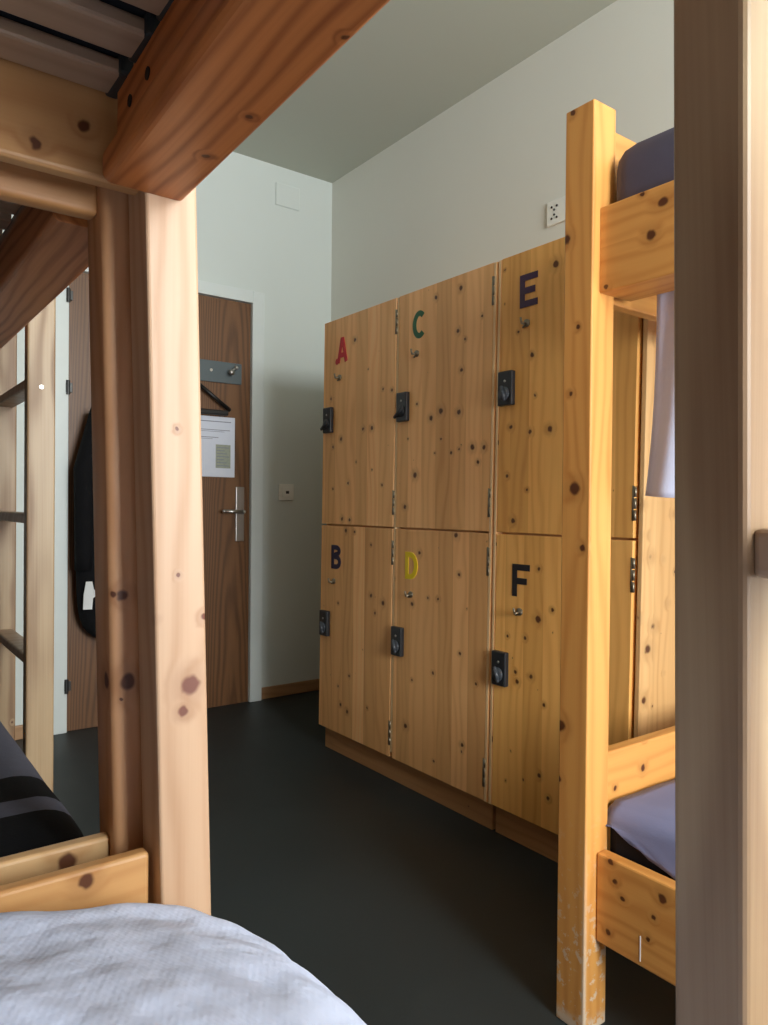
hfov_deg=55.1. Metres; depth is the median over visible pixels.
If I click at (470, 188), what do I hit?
wall
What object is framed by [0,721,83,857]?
striped blanket
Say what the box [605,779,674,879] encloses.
mattress
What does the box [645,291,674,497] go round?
towel
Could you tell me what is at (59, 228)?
bunk bed
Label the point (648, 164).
mattress
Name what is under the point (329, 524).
shelf
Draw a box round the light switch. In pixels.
[278,484,293,499]
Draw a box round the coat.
[73,408,95,637]
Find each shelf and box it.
[329,524,488,532]
[503,529,638,542]
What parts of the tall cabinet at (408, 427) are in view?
latch knob, latch knob, locker door, locker door, latch knob, latch knob, locker door, locker door, panel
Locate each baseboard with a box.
[15,725,22,739]
[261,679,318,698]
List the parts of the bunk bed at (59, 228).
ladder rail, ladder rail, rail, post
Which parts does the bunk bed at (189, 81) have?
post, rail, ladder rail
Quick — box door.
[64,273,250,730]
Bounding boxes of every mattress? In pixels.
[0,0,149,57]
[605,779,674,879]
[617,127,673,201]
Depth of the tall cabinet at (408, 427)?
2.49 m
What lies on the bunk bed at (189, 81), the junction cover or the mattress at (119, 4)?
the mattress at (119, 4)
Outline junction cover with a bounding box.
[275,182,299,210]
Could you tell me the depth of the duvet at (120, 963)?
0.66 m
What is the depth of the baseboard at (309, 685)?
3.79 m
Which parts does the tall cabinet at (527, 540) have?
panel, latch knob, latch knob, locker door, locker door, panel, panel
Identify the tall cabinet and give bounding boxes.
[319,262,498,829]
[488,237,674,862]
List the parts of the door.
lever, handle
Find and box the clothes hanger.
[200,383,230,415]
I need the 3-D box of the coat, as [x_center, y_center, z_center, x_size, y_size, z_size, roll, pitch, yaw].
[-1.138,-0.032,3.184,0.401,1.154,0.161,0,1,-37]
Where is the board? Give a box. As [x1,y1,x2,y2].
[200,359,241,384]
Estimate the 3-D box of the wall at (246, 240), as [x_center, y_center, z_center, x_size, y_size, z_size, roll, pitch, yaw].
[-1.463,-0.412,3.141,2.836,2.700,0.120,0,1,-37]
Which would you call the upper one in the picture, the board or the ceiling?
the ceiling
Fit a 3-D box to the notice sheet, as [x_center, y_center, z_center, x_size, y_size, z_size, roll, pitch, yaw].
[-0.814,-0.316,3.529,0.211,0.290,0.005,0,1,-37]
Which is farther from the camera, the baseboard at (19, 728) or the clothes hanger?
the clothes hanger
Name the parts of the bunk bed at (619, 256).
post, rail, rail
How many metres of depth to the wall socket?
2.69 m
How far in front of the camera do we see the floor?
1.92 m
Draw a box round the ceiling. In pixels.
[233,0,616,182]
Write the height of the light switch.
0.084 m
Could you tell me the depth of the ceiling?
2.92 m
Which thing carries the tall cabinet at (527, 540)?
on the floor
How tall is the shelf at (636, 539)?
0.018 m
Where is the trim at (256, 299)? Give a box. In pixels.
[54,268,264,734]
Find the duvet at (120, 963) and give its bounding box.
[0,903,366,1024]
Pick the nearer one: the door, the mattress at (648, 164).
the mattress at (648, 164)
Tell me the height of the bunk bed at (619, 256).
1.731 m
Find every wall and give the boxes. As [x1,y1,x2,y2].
[2,152,331,725]
[331,0,673,320]
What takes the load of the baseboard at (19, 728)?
attached to the wall at (246, 240)
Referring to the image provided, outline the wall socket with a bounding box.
[547,195,565,226]
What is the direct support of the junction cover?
attached to the wall at (246, 240)
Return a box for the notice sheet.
[201,415,234,476]
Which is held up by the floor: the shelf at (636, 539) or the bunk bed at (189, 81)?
the bunk bed at (189, 81)
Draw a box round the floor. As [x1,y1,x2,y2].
[15,690,675,1024]
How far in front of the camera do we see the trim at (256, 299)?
3.51 m
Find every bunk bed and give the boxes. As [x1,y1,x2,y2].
[0,0,767,1024]
[0,161,142,885]
[556,99,675,1024]

